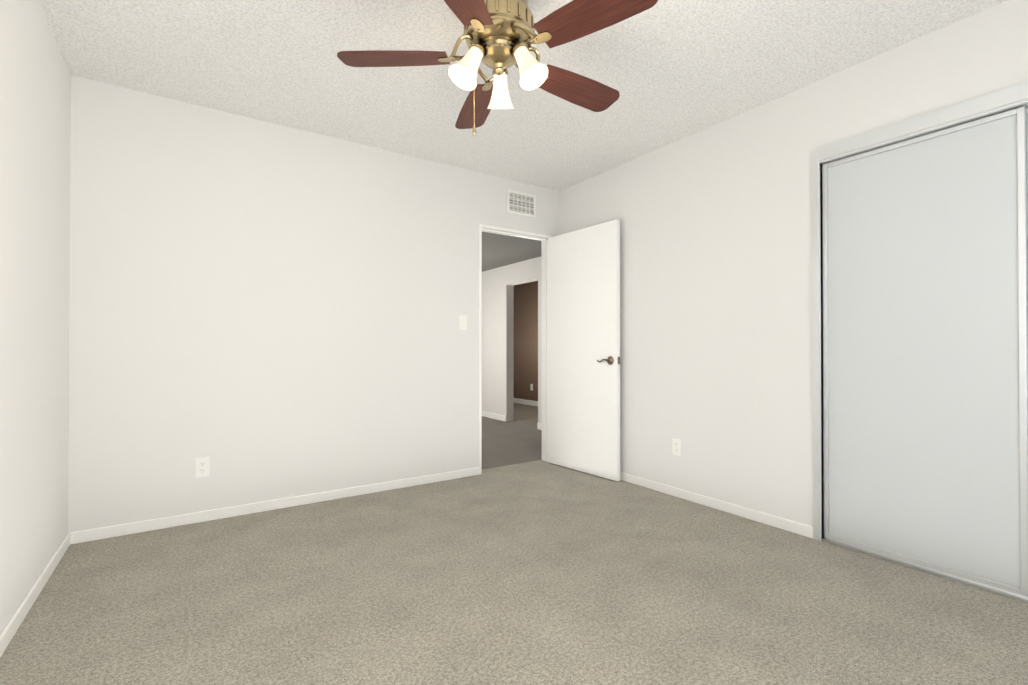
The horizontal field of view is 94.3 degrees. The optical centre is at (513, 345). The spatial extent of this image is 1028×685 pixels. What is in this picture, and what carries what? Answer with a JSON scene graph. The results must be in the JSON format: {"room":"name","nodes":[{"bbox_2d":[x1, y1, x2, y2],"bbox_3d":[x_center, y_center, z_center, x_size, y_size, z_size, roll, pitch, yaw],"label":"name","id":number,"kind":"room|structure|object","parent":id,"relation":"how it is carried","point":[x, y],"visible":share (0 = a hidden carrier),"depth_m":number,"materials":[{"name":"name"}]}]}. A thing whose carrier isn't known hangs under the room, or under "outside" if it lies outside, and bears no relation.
{"room":"empty bedroom","nodes":[
{"label":"empty bedroom","id":0,"kind":"room"},
{"bbox_2d":[0,0,70,633],"bbox_3d":[-1.247,-0.200,0.801,0.120,2.440,4.210,0,0,-34],"label":"wall","id":1,"kind":"structure","parent":0,"point":[35,106],"depth_m":1.90,"materials":[{"name":"white paint"}]},
{"bbox_2d":[0,532,69,656],"bbox_3d":[-1.192,0.990,0.830,0.012,0.062,3.970,0,0,-34],"label":"baseboard","id":2,"kind":"structure","parent":1,"relation":"attached to","point":[9,631],"depth_m":1.86,"materials":[{"name":"white wood"}]},
{"bbox_2d":[68,75,558,532],"bbox_3d":[-0.933,-0.180,3.482,3.405,2.440,0.120,0,0,-34],"label":"wall","id":3,"kind":"structure","parent":0,"point":[260,311],"depth_m":2.96,"materials":[{"name":"white paint"}]},
{"bbox_2d":[195,456,209,477],"bbox_3d":[-1.825,0.715,2.795,0.070,0.115,0.009,0,0,-34],"label":"electrical outlet","id":4,"kind":"object","parent":3,"relation":"attached to","point":[202,466],"visible":1,"depth_m":2.79,"materials":[{"name":"white plastic"}]},
{"bbox_2d":[70,467,479,544],"bbox_3d":[-1.292,1.006,3.151,2.448,0.062,0.012,0,0,-34],"label":"baseboard","id":5,"kind":"structure","parent":3,"relation":"attached to","point":[76,537],"depth_m":2.93,"materials":[{"name":"white wood"}]},
{"bbox_2d":[459,315,466,329],"bbox_3d":[-0.400,-0.178,3.762,0.070,0.115,0.016,0,0,-34],"label":"light switch","id":6,"kind":"object","parent":3,"relation":"attached to","point":[462,322],"visible":1,"depth_m":3.76,"materials":[{"name":"white plastic"}]},
{"bbox_2d":[479,224,551,474],"bbox_3d":[-0.005,0.034,4.109,0.750,2.020,0.132,0,0,-34],"label":"door frame","id":7,"kind":"structure","parent":3,"relation":"attached to","point":[511,232],"depth_m":4.28,"materials":[{"name":"white wood"}]},
{"bbox_2d":[547,219,619,480],"bbox_3d":[0.545,0.041,3.931,0.113,1.988,0.802,0,-1,-38],"label":"door","id":8,"kind":"structure","parent":7,"relation":"attached to","point":[583,311],"depth_m":3.88,"materials":[{"name":"white wood"}]},
{"bbox_2d":[507,189,535,217],"bbox_3d":[0.066,-1.208,4.084,0.298,0.195,0.013,0,0,-34],"label":"air vent","id":9,"kind":"object","parent":3,"relation":"in","point":[521,203],"visible":1,"depth_m":4.08,"materials":[{"name":"white plastic"}]},
{"bbox_2d":[482,232,540,271],"bbox_3d":[-1.378,-1.160,6.346,2.670,0.100,5.110,0,0,-34],"label":"ceiling","id":10,"kind":"structure","parent":0,"point":[499,250],"depth_m":5.62,"materials":[{"name":"grey paint"}]},
{"bbox_2d":[482,256,541,422],"bbox_3d":[-0.322,-0.020,7.052,0.120,2.170,5.110,0,0,-34],"label":"wall","id":11,"kind":"structure","parent":0,"point":[497,345],"depth_m":6.71,"materials":[{"name":"white paint"}]},
{"bbox_2d":[482,411,505,421],"bbox_3d":[-0.926,1.031,7.819,0.012,0.080,2.910,0,0,-34],"label":"baseboard","id":12,"kind":"structure","parent":11,"relation":"attached to","point":[494,416],"depth_m":6.86,"materials":[{"name":"white wood"}]},
{"bbox_2d":[537,423,541,429],"bbox_3d":[0.677,1.014,5.451,0.012,0.080,1.350,0,0,-34],"label":"baseboard","id":13,"kind":"structure","parent":11,"relation":"attached to","point":[539,426],"depth_m":5.97,"materials":[{"name":"white wood"}]},
{"bbox_2d":[482,403,541,469],"bbox_3d":[-0.131,1.116,7.101,5.600,0.099,5.230,0,0,-34],"label":"floor","id":14,"kind":"structure","parent":0,"point":[518,440],"depth_m":5.33,"materials":[{"name":"carpet"}]},
{"bbox_2d":[0,460,1027,684],"bbox_3d":[0.163,1.077,1.746,3.525,0.100,4.210,0,0,-34],"label":"floor carpet","id":15,"kind":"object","parent":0,"point":[540,572],"visible":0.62,"depth_m":1.90,"materials":[{"name":"grey carpet"}]},
{"bbox_2d":[38,0,1006,190],"bbox_3d":[0.163,-1.473,1.764,3.525,0.120,4.210,0,0,-34],"label":"ceiling","id":16,"kind":"structure","parent":0,"point":[671,71],"depth_m":2.40,"materials":[{"name":"white paint"}]},
{"bbox_2d":[337,0,657,135],"bbox_3d":[-0.022,-1.124,1.937,1.187,0.575,1.239,0,0,-34],"label":"ceiling fan","id":17,"kind":"object","parent":16,"relation":"hanging from","point":[500,37],"visible":1,"depth_m":1.85,"materials":[{"name":"brown wood"}]},
{"bbox_2d":[514,281,537,400],"bbox_3d":[0.826,-0.149,7.837,0.100,2.440,4.700,0,0,-34],"label":"wall","id":18,"kind":"structure","parent":0,"point":[525,335],"depth_m":8.64,"materials":[{"name":"brown paint"}]},
{"bbox_2d":[514,398,537,406],"bbox_3d":[0.780,1.026,7.797,0.012,0.090,4.700,0,0,-34],"label":"baseboard","id":19,"kind":"structure","parent":18,"relation":"attached to","point":[526,402],"depth_m":8.61,"materials":[{"name":"white wood"}]},
{"bbox_2d":[559,0,1027,537],"bbox_3d":[1.479,-0.185,2.848,0.120,2.440,3.635,0,0,-34],"label":"wall","id":20,"kind":"structure","parent":0,"point":[716,358],"depth_m":2.88,"materials":[{"name":"white paint"}]},
{"bbox_2d":[672,438,681,455],"bbox_3d":[1.115,0.698,3.266,0.009,0.115,0.070,0,0,-34],"label":"electrical outlet","id":21,"kind":"object","parent":20,"relation":"attached to","point":[676,446],"visible":1,"depth_m":3.26,"materials":[{"name":"white plastic"}]},
{"bbox_2d":[620,472,812,538],"bbox_3d":[1.003,1.008,3.426,0.012,0.062,2.130,0,0,-34],"label":"baseboard","id":22,"kind":"structure","parent":20,"relation":"attached to","point":[777,522],"depth_m":2.96,"materials":[{"name":"white wood"}]},
{"bbox_2d":[812,81,1027,602],"bbox_3d":[2.068,-0.009,1.938,0.104,2.075,1.540,0,0,-34],"label":"trim","id":23,"kind":"structure","parent":20,"relation":"attached to","point":[1000,101],"depth_m":2.36,"materials":[{"name":"white wood"}]},
{"bbox_2d":[822,106,1027,596],"bbox_3d":[1.859,0.024,2.232,0.022,1.973,0.746,0,0,-34],"label":"closet door","id":24,"kind":"structure","parent":20,"relation":"in","point":[925,392],"depth_m":2.17,"materials":[{"name":"white"}]},
{"bbox_2d":[1026,108,1027,345],"bbox_3d":[2.290,0.020,1.652,0.022,1.973,0.746,0,0,-34],"label":"closet door","id":25,"kind":"structure","parent":20,"relation":"in","point":[1027,206],"depth_m":1.94,"materials":[{"name":"white"}]}
]}

